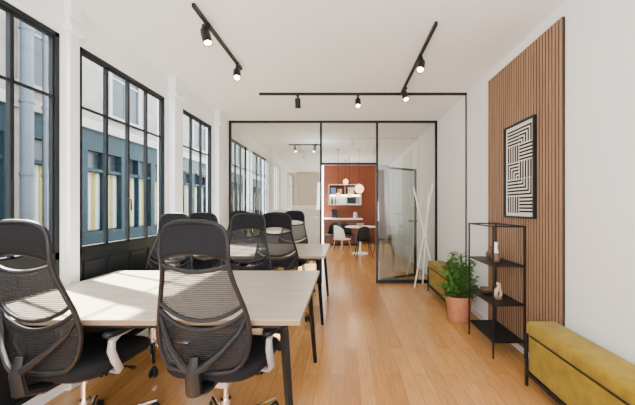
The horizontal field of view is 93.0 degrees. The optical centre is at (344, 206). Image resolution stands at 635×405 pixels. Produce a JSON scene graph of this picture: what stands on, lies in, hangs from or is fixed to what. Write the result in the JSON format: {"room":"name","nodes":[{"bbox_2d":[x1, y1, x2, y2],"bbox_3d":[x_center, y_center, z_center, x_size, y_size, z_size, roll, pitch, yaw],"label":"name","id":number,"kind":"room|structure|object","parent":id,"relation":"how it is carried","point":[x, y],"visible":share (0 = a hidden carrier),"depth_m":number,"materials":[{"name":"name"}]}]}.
{"room":"open-plan office","nodes":[
{"label":"open-plan office","id":0,"kind":"room"},
{"bbox_2d":[5,0,271,404],"bbox_3d":[-1.995,-0.085,4.175,0.090,2.730,12.750,0,0,0],"label":"wall","id":1,"kind":"structure","parent":0,"point":[98,41],"depth_m":2.71,"materials":[{"name":"white paint"}]},
{"bbox_2d":[0,0,59,404],"bbox_3d":[-1.965,0.005,1.521,0.084,2.390,1.082,0,0,0],"label":"window","id":2,"kind":"structure","parent":1,"relation":"in","point":[17,262],"depth_m":1.89,"materials":[{"name":"metal"}]},
{"bbox_2d":[80,46,164,334],"bbox_3d":[-1.965,0.005,2.733,0.084,2.390,1.057,0,0,0],"label":"window","id":3,"kind":"structure","parent":1,"relation":"in","point":[99,259],"depth_m":2.69,"materials":[{"name":"metal"}]},
{"bbox_2d":[183,109,211,263],"bbox_3d":[-1.984,0.005,3.983,0.046,2.390,0.853,0,0,0],"label":"window","id":4,"kind":"structure","parent":1,"relation":"in","point":[191,116],"depth_m":4.10,"materials":[{"name":"metal"}]},
{"bbox_2d":[232,139,246,210],"bbox_3d":[-1.984,0.005,5.550,0.046,2.390,0.900,0,0,0],"label":"window","id":5,"kind":"structure","parent":1,"relation":"in","point":[233,140],"depth_m":5.68,"materials":[{"name":"metal"}]},
{"bbox_2d":[253,151,265,235],"bbox_3d":[-1.984,0.005,6.900,0.046,2.390,1.100,0,0,0],"label":"window","id":6,"kind":"structure","parent":1,"relation":"in","point":[255,232],"depth_m":7.06,"materials":[{"name":"metal"}]},
{"bbox_2d":[272,153,319,243],"bbox_3d":[-1.285,-0.085,8.060,1.330,2.730,0.120,0,0,0],"label":"wall","id":7,"kind":"structure","parent":0,"point":[282,163],"depth_m":8.00,"materials":[{"name":"white paint"}]},
{"bbox_2d":[287,172,318,204],"bbox_3d":[-1.110,-0.485,7.986,0.840,0.870,0.025,0,0,0],"label":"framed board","id":8,"kind":"object","parent":7,"relation":"attached to","point":[302,187],"visible":1,"depth_m":7.99,"materials":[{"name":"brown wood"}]},
{"bbox_2d":[44,243,558,404],"bbox_3d":[-0.195,1.330,4.175,3.690,0.100,12.750,0,0,0],"label":"floor","id":9,"kind":"structure","parent":0,"point":[377,343],"depth_m":2.50,"materials":[{"name":"brown wood"}]},
{"bbox_2d":[63,0,84,390],"bbox_3d":[-1.917,-0.085,2.123,0.065,2.730,0.105,0,0,0],"label":"pier","id":10,"kind":"object","parent":9,"relation":"on","point":[72,9],"visible":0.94,"depth_m":2.10,"materials":[{"name":"white paint"}]},
{"bbox_2d":[0,219,158,404],"bbox_3d":[-1.389,0.666,1.581,0.700,1.228,0.682,0,0,9],"label":"office chair","id":11,"kind":"object","parent":9,"relation":"on","point":[61,355],"visible":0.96,"depth_m":1.35,"materials":[{"name":"black fabric"}]},
{"bbox_2d":[100,213,192,377],"bbox_3d":[-1.626,0.666,2.554,0.700,1.228,0.682,0,0,6],"label":"office chair","id":12,"kind":"object","parent":9,"relation":"on","point":[151,265],"visible":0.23,"depth_m":2.77,"materials":[{"name":"grey plastic"}]},
{"bbox_2d":[10,271,319,404],"bbox_3d":[-1.048,0.905,1.955,1.675,0.750,1.090,0,0,0],"label":"desk","id":13,"kind":"object","parent":9,"relation":"on","point":[118,299],"visible":0.7,"depth_m":1.68,"materials":[{"name":"laminate"}]},
{"bbox_2d":[168,76,185,265],"bbox_3d":[-1.900,-0.085,3.395,0.100,2.730,0.190,0,0,0],"label":"pier","id":14,"kind":"object","parent":9,"relation":"on","point":[175,84],"visible":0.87,"depth_m":3.33,"materials":[{"name":"white paint"}]},
{"bbox_2d":[184,212,240,269],"bbox_3d":[-1.463,0.666,3.386,0.700,1.228,0.682,0,0,4],"label":"office chair","id":15,"kind":"object","parent":9,"relation":"on","point":[198,264],"visible":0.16,"depth_m":3.16,"materials":[{"name":"grey plastic"}]},
{"bbox_2d":[156,219,278,404],"bbox_3d":[-0.639,0.666,1.584,0.700,1.228,0.682,0,0,6],"label":"office chair","id":16,"kind":"object","parent":9,"relation":"on","point":[220,356],"visible":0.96,"depth_m":1.35,"materials":[{"name":"fabric"}]},
{"bbox_2d":[214,110,225,226],"bbox_3d":[-1.900,-0.085,4.565,0.100,2.730,0.210,0,0,0],"label":"pier","id":17,"kind":"object","parent":9,"relation":"on","point":[219,116],"visible":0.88,"depth_m":4.49,"materials":[{"name":"white paint"}]},
{"bbox_2d":[227,210,252,265],"bbox_3d":[-1.599,0.666,4.394,0.700,1.228,0.682,0,0,-6],"label":"office chair","id":18,"kind":"object","parent":9,"relation":"on","point":[245,232],"visible":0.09,"depth_m":4.64,"materials":[{"name":"grey plastic"}]},
{"bbox_2d":[220,213,280,374],"bbox_3d":[-0.889,0.666,2.554,0.700,1.228,0.682,0,0,-4],"label":"office chair","id":19,"kind":"object","parent":9,"relation":"on","point":[243,249],"visible":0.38,"depth_m":2.80,"materials":[{"name":"black fabric"}]},
{"bbox_2d":[179,244,329,324],"bbox_3d":[-1.048,0.905,3.785,1.675,0.750,1.090,0,0,0],"label":"desk","id":20,"kind":"object","parent":9,"relation":"on","point":[306,252],"visible":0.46,"depth_m":3.35,"materials":[{"name":"laminate"}]},
{"bbox_2d":[250,212,309,332],"bbox_3d":[-0.741,0.666,3.366,0.700,1.228,0.682,0,0,-5],"label":"office chair","id":21,"kind":"object","parent":9,"relation":"on","point":[281,244],"visible":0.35,"depth_m":3.13,"materials":[{"name":"black fabric"}]},
{"bbox_2d":[281,210,314,292],"bbox_3d":[-0.797,0.666,4.394,0.700,1.228,0.682,0,0,2],"label":"office chair","id":22,"kind":"object","parent":9,"relation":"on","point":[298,231],"visible":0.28,"depth_m":4.64,"materials":[{"name":"grey plastic"}]},
{"bbox_2d":[324,220,336,245],"bbox_3d":[-0.490,0.850,10.148,0.416,0.860,0.585,0,0,0],"label":"base cabinet","id":23,"kind":"object","parent":9,"relation":"on","point":[327,223],"visible":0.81,"depth_m":9.87,"materials":[{"name":"wood"}]},
{"bbox_2d":[323,218,362,219],"bbox_3d":[-0.070,0.400,10.150,1.300,0.040,0.600,0,0,0],"label":"countertop","id":24,"kind":"structure","parent":23,"relation":"on","point":[323,218],"depth_m":9.85,"materials":[{"name":"white paint"}]},
{"bbox_2d":[332,209,337,217],"bbox_3d":[-0.350,0.230,10.150,0.200,0.300,0.280,0,0,0],"label":"coffee machine","id":25,"kind":"object","parent":24,"relation":"on","point":[334,211],"visible":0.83,"depth_m":10.13,"materials":[{"name":"plastic"}]},
{"bbox_2d":[324,222,340,250],"bbox_3d":[-0.374,0.876,9.110,0.420,0.813,0.440,0,0,30],"label":"dining chair","id":26,"kind":"object","parent":9,"relation":"on","point":[331,227],"visible":0.64,"depth_m":9.28,"materials":[{"name":"plastic"}]},
{"bbox_2d":[331,225,352,255],"bbox_3d":[-0.088,0.876,7.843,0.440,0.813,0.420,0,0,-40],"label":"dining chair","id":27,"kind":"object","parent":9,"relation":"on","point":[339,234],"visible":1,"depth_m":7.67,"materials":[{"name":"white paint"}]},
{"bbox_2d":[337,220,348,245],"bbox_3d":[-0.070,0.850,10.148,0.416,0.860,0.585,0,0,0],"label":"base cabinet","id":28,"kind":"object","parent":9,"relation":"on","point":[346,242],"visible":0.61,"depth_m":9.87,"materials":[{"name":"wood"}]},
{"bbox_2d":[338,222,355,250],"bbox_3d":[0.045,0.876,8.960,0.420,0.813,0.440,0,0,-25],"label":"dining chair","id":29,"kind":"object","parent":9,"relation":"on","point":[348,232],"visible":0.69,"depth_m":9.12,"materials":[{"name":"plastic"}]},
{"bbox_2d":[349,220,361,245],"bbox_3d":[0.350,0.850,10.148,0.416,0.860,0.585,0,0,0],"label":"base cabinet","id":30,"kind":"object","parent":9,"relation":"on","point":[351,222],"visible":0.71,"depth_m":9.87,"materials":[{"name":"wood"}]},
{"bbox_2d":[345,225,375,254],"bbox_3d":[0.420,0.905,8.250,0.840,0.750,0.840,0,0,0],"label":"dining table","id":31,"kind":"object","parent":9,"relation":"on","point":[360,252],"visible":0.76,"depth_m":8.15,"materials":[{"name":"white paint"}]},
{"bbox_2d":[354,226,372,259],"bbox_3d":[0.461,0.876,7.489,0.420,0.813,0.440,0,0,-5],"label":"dining chair","id":32,"kind":"object","parent":9,"relation":"on","point":[363,234],"visible":0.98,"depth_m":7.32,"materials":[{"name":"plastic"}]},
{"bbox_2d":[372,226,394,257],"bbox_3d":[0.986,0.876,7.641,0.420,0.813,0.440,0,0,-35],"label":"dining chair","id":33,"kind":"object","parent":9,"relation":"on","point":[386,232],"visible":0.9,"depth_m":7.46,"materials":[{"name":"plastic"}]},
{"bbox_2d":[379,224,393,253],"bbox_3d":[1.131,0.876,8.300,0.440,0.813,0.420,0,0,0],"label":"dining chair","id":34,"kind":"object","parent":9,"relation":"on","point":[392,225],"visible":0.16,"depth_m":8.19,"materials":[{"name":"white paint"}]},
{"bbox_2d":[413,183,432,287],"bbox_3d":[1.268,0.450,4.788,0.386,1.665,0.341,0,0,-32],"label":"coat stand","id":35,"kind":"object","parent":9,"relation":"on","point":[414,193],"visible":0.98,"depth_m":4.79,"materials":[{"name":"white paint"}]},
{"bbox_2d":[427,261,447,301],"bbox_3d":[1.369,1.047,4.130,0.224,0.466,0.920,0,0,0],"label":"storage bench","id":36,"kind":"object","parent":9,"relation":"on","point":[434,279],"visible":0.32,"depth_m":4.23,"materials":[{"name":"yellow fabric"}]},
{"bbox_2d":[428,261,447,278],"bbox_3d":[1.367,0.862,4.130,0.221,0.096,0.920,0,0,0],"label":"seat cushion","id":37,"kind":"object","parent":36,"relation":"on","point":[432,265],"depth_m":4.23,"materials":[{"name":"yellow fabric"}]},
{"bbox_2d":[437,251,479,322],"bbox_3d":[1.274,0.888,3.386,0.503,0.784,0.417,0,0,-4],"label":"potted plant","id":38,"kind":"object","parent":9,"relation":"on","point":[455,294],"visible":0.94,"depth_m":3.32,"materials":[{"name":"green plant"}]},
{"bbox_2d":[468,223,525,358],"bbox_3d":[1.384,0.720,2.775,0.280,1.121,0.502,0,0,0],"label":"shelving unit","id":39,"kind":"object","parent":9,"relation":"on","point":[493,330],"visible":0.85,"depth_m":2.68,"materials":[{"name":"black metal"}]},
{"bbox_2d":[480,286,491,292],"bbox_3d":[1.374,0.806,2.905,0.124,0.045,0.124,0,0,0],"label":"bowl","id":40,"kind":"object","parent":39,"relation":"on","point":[485,289],"visible":0.89,"depth_m":2.89,"materials":[{"name":"brown ceramic"}]},
{"bbox_2d":[486,247,491,258],"bbox_3d":[1.404,0.442,2.895,0.088,0.115,0.088,0,0,0],"label":"vase","id":41,"kind":"object","parent":39,"relation":"on","point":[489,252],"visible":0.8,"depth_m":2.88,"materials":[{"name":"brown ceramic"}]},
{"bbox_2d":[491,242,499,262],"bbox_3d":[1.364,0.409,2.715,0.076,0.180,0.076,0,0,0],"label":"vase","id":42,"kind":"object","parent":39,"relation":"on","point":[496,253],"visible":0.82,"depth_m":2.69,"materials":[{"name":"brown ceramic"}]},
{"bbox_2d":[494,282,502,299],"bbox_3d":[1.380,0.753,2.715,0.074,0.151,0.074,0,0,45],"label":"sculpture","id":43,"kind":"object","parent":39,"relation":"on","point":[497,289],"visible":0.94,"depth_m":2.70,"materials":[{"name":"brown ceramic"}]},
{"bbox_2d":[525,321,634,404],"bbox_3d":[1.406,1.047,1.610,0.230,0.466,1.100,0,0,0],"label":"storage bench","id":44,"kind":"object","parent":9,"relation":"on","point":[572,369],"visible":1,"depth_m":1.74,"materials":[{"name":"yellow fabric"}]},
{"bbox_2d":[74,0,565,165],"bbox_3d":[-0.195,-1.510,4.175,3.690,0.120,12.750,0,0,0],"label":"ceiling","id":45,"kind":"structure","parent":0,"point":[280,46],"depth_m":2.89,"materials":[{"name":"paint"}]},
{"bbox_2d":[192,3,242,69],"bbox_3d":[-1.077,-1.435,2.625,0.025,0.030,0.990,0,0,0],"label":"ceiling track","id":46,"kind":"object","parent":45,"relation":"attached to","point":[197,10],"visible":1,"depth_m":2.49,"materials":[{"name":"black metal"}]},
{"bbox_2d":[200,22,212,46],"bbox_3d":[-1.074,-1.336,2.327,0.105,0.168,0.072,0,0,30],"label":"track spotlight","id":47,"kind":"object","parent":46,"relation":"attached to","point":[205,32],"visible":1,"depth_m":2.31,"materials":[{"name":"black metal"}]},
{"bbox_2d":[233,63,240,80],"bbox_3d":[-1.077,-1.337,2.990,0.072,0.167,0.125,0,0,-20],"label":"track spotlight","id":48,"kind":"object","parent":46,"relation":"attached to","point":[236,72],"visible":1,"depth_m":2.97,"materials":[{"name":"black metal"}]},
{"bbox_2d":[288,144,319,145],"bbox_3d":[-0.925,-1.435,6.915,0.750,0.030,0.030,0,0,0],"label":"ceiling track","id":49,"kind":"object","parent":45,"relation":"attached to","point":[288,144],"visible":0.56,"depth_m":6.90,"materials":[{"name":"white metal"}]},
{"bbox_2d":[343,159,347,183],"bbox_3d":[0.020,-1.070,9.200,0.160,0.760,0.160,0,0,0],"label":"pendant lamp","id":50,"kind":"object","parent":45,"relation":"hanging from","point":[345,181],"visible":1,"depth_m":9.18,"materials":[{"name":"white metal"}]},
{"bbox_2d":[347,157,351,196],"bbox_3d":[0.130,-0.865,8.700,0.120,1.170,0.120,0,0,0],"label":"pendant lamp","id":51,"kind":"object","parent":45,"relation":"hanging from","point":[349,193],"visible":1,"depth_m":8.69,"materials":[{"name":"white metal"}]},
{"bbox_2d":[355,149,363,192],"bbox_3d":[0.360,-0.897,7.600,0.230,1.105,0.230,0,0,0],"label":"pendant lamp","id":52,"kind":"object","parent":45,"relation":"hanging from","point":[359,188],"visible":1,"depth_m":7.52,"materials":[{"name":"white glass"}]},
{"bbox_2d":[259,93,466,95],"bbox_3d":[0.228,-1.435,3.812,2.635,0.030,0.025,0,0,0],"label":"ceiling track","id":53,"kind":"object","parent":45,"relation":"attached to","point":[260,94],"visible":1,"depth_m":3.80,"materials":[{"name":"black metal"}]},
{"bbox_2d":[295,94,300,107],"bbox_3d":[-0.600,-1.337,3.820,0.072,0.167,0.098,0,0,0],"label":"track spotlight","id":54,"kind":"object","parent":53,"relation":"attached to","point":[297,100],"visible":1,"depth_m":3.79,"materials":[{"name":"black metal"}]},
{"bbox_2d":[355,94,360,107],"bbox_3d":[0.165,-1.336,3.806,0.072,0.168,0.119,0,0,0],"label":"track spotlight","id":55,"kind":"object","parent":53,"relation":"attached to","point":[357,100],"visible":1,"depth_m":3.78,"materials":[{"name":"black metal"}]},
{"bbox_2d":[400,21,437,94],"bbox_3d":[0.713,-1.435,3.065,0.025,0.030,1.450,0,0,0],"label":"ceiling track","id":56,"kind":"object","parent":45,"relation":"attached to","point":[435,24],"visible":0.77,"depth_m":2.72,"materials":[{"name":"black metal"}]},
{"bbox_2d":[401,87,408,101],"bbox_3d":[0.717,-1.336,3.571,0.072,0.168,0.119,0,0,-15],"label":"track spotlight","id":57,"kind":"object","parent":56,"relation":"attached to","point":[404,93],"visible":1,"depth_m":3.55,"materials":[{"name":"black metal"}]},
{"bbox_2d":[416,54,424,72],"bbox_3d":[0.711,-1.336,2.811,0.072,0.168,0.122,0,0,25],"label":"track spotlight","id":58,"kind":"object","parent":56,"relation":"attached to","point":[421,63],"visible":1,"depth_m":2.79,"materials":[{"name":"black metal"}]},
{"bbox_2d":[229,121,436,282],"bbox_3d":[-0.200,-0.085,5.050,3.500,2.730,0.040,0,0,0],"label":"wall","id":59,"kind":"structure","parent":0,"point":[230,122],"depth_m":5.03,"materials":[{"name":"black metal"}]},
{"bbox_2d":[378,166,417,278],"bbox_3d":[0.931,0.285,5.332,0.900,1.970,0.148,0,0,-31],"label":"door","id":60,"kind":"structure","parent":59,"relation":"in","point":[415,221],"depth_m":5.52,"materials":[{"name":"clear glass"}]},
{"bbox_2d":[323,165,388,243],"bbox_3d":[0.400,-0.085,10.500,2.300,2.730,0.100,0,0,0],"label":"wall","id":61,"kind":"structure","parent":0,"point":[365,175],"depth_m":10.45,"materials":[{"name":"paint"}]},
{"bbox_2d":[329,184,360,204],"bbox_3d":[0.000,-0.420,10.288,1.100,0.700,0.320,0,0,0],"label":"wall shelf","id":62,"kind":"object","parent":61,"relation":"attached to","point":[342,198],"visible":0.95,"depth_m":10.39,"materials":[{"name":"white paint"}]},
{"bbox_2d":[331,188,335,193],"bbox_3d":[-0.400,-0.541,10.290,0.168,0.220,0.228,0,0,0],"label":"storage box","id":63,"kind":"object","parent":62,"relation":"in","point":[333,190],"visible":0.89,"depth_m":10.18,"materials":[{"name":"blue"}]},
{"bbox_2d":[348,187,353,193],"bbox_3d":[0.200,-0.551,10.290,0.208,0.240,0.228,0,0,0],"label":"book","id":64,"kind":"object","parent":62,"relation":"in","point":[351,188],"visible":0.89,"depth_m":10.18,"materials":[{"name":"paper"}]},
{"bbox_2d":[346,197,358,203],"bbox_3d":[0.270,-0.222,10.274,0.440,0.260,0.292,0,0,0],"label":"microwave","id":65,"kind":"object","parent":62,"relation":"in","point":[349,200],"visible":0.8,"depth_m":10.13,"materials":[{"name":"metal"}]},
{"bbox_2d":[389,0,634,364],"bbox_3d":[1.600,-0.085,4.175,0.100,2.730,12.750,0,0,0],"label":"wall","id":66,"kind":"structure","parent":0,"point":[599,34],"depth_m":1.97,"materials":[{"name":"white paint"}]},
{"bbox_2d":[465,95,466,265],"bbox_3d":[1.538,-0.230,3.815,0.018,2.380,0.018,0,0,0],"label":"cable conduit","id":67,"kind":"object","parent":66,"relation":"attached to","point":[465,95],"visible":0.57,"depth_m":3.81,"materials":[{"name":"black metal"}]},
{"bbox_2d":[471,306,487,319],"bbox_3d":[1.544,1.245,1.410,0.012,0.070,7.220,0,0,0],"label":"baseboard","id":68,"kind":"structure","parent":66,"relation":"attached to","point":[474,311],"depth_m":3.46,"materials":[{"name":"white paint"}]},
{"bbox_2d":[488,16,564,351],"bbox_3d":[1.536,-0.068,2.660,0.022,2.545,1.100,0,0,0],"label":"panel","id":69,"kind":"object","parent":66,"relation":"attached to","point":[533,82],"visible":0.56,"depth_m":2.43,"materials":[{"name":"brown wood"}]},
{"bbox_2d":[504,114,536,218],"bbox_3d":[1.510,-0.320,2.605,0.028,0.830,0.450,0,0,0],"label":"framed print","id":70,"kind":"object","parent":69,"relation":"attached to","point":[520,138],"visible":1,"depth_m":2.57,"materials":[{"name":"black paper"}]},
{"label":"outside","id":71,"kind":"structure","parent":0,"visible":0},
{"bbox_3d":[-5.520,1.330,9.000,6.960,0.100,30.000,0,0,0],"label":"ground","id":72,"kind":"structure","parent":71,"visible":0},
{"bbox_2d":[18,20,34,220],"bbox_3d":[-5.270,-1.370,4.970,0.189,5.300,0.194,0,0,0],"label":"drainpipe","id":73,"kind":"object","parent":72,"relation":"on","point":[26,101],"visible":0.7,"depth_m":4.91,"materials":[{"name":"metal"}]},
{"bbox_2d":[41,33,47,228],"bbox_3d":[-5.300,-1.370,5.300,0.092,5.300,0.094,0,0,0],"label":"drainpipe","id":74,"kind":"object","parent":72,"relation":"on","point":[44,39],"visible":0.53,"depth_m":5.27,"materials":[{"name":"metal"}]},
{"bbox_2d":[0,9,262,257],"bbox_3d":[-5.700,-1.445,9.000,0.600,5.450,26.000,0,0,0],"label":"building","id":75,"kind":"structure","parent":72,"relation":"on","point":[92,73],"depth_m":7.03,"materials":[{"name":"stone"}]},
{"bbox_2d":[34,165,41,223],"bbox_3d":[-5.580,-0.130,5.468,0.024,1.260,0.455,0,0,0],"label":"curtain","id":76,"kind":"object","parent":75,"relation":"hanging from","point":[37,168],"depth_m":5.46,"materials":[{"name":"white fabric"}]},
{"bbox_2d":[88,172,98,229],"bbox_3d":[-5.580,-0.130,6.588,0.024,1.260,0.455,0,0,0],"label":"curtain","id":77,"kind":"object","parent":75,"relation":"hanging from","point":[93,177],"depth_m":6.66,"materials":[{"name":"white fabric"}]},
{"bbox_2d":[108,175,115,227],"bbox_3d":[-5.580,-0.130,7.093,0.024,1.260,0.455,0,0,0],"label":"curtain","id":78,"kind":"object","parent":75,"relation":"hanging from","point":[111,178],"depth_m":7.18,"materials":[{"name":"white fabric"}]},
{"bbox_2d":[130,178,133,225],"bbox_3d":[-5.580,-0.130,7.707,0.024,1.260,0.455,0,0,0],"label":"curtain","id":79,"kind":"object","parent":75,"relation":"hanging from","point":[131,179],"depth_m":7.87,"materials":[{"name":"white fabric"}]},
{"bbox_2d":[139,179,142,224],"bbox_3d":[-5.580,-0.130,8.213,0.024,1.260,0.455,0,0,0],"label":"curtain","id":80,"kind":"object","parent":75,"relation":"hanging from","point":[140,180],"depth_m":8.21,"materials":[{"name":"beige fabric"}]},
{"bbox_2d":[155,181,156,223],"bbox_3d":[-5.580,-0.130,8.828,0.024,1.260,0.455,0,0,0],"label":"curtain","id":81,"kind":"object","parent":75,"relation":"hanging from","point":[155,181],"depth_m":8.86,"materials":[{"name":"beige fabric"}]},
{"bbox_2d":[185,185,187,214],"bbox_3d":[-5.580,-0.130,10.453,0.024,1.260,0.455,0,0,0],"label":"curtain","id":82,"kind":"object","parent":75,"relation":"hanging from","point":[186,186],"depth_m":10.54,"materials":[{"name":"beige fabric"}]},
{"bbox_2d":[194,187,196,212],"bbox_3d":[-5.580,-0.130,11.068,0.024,1.260,0.455,0,0,0],"label":"curtain","id":83,"kind":"object","parent":75,"relation":"hanging from","point":[195,188],"depth_m":11.21,"materials":[{"name":"beige fabric"}]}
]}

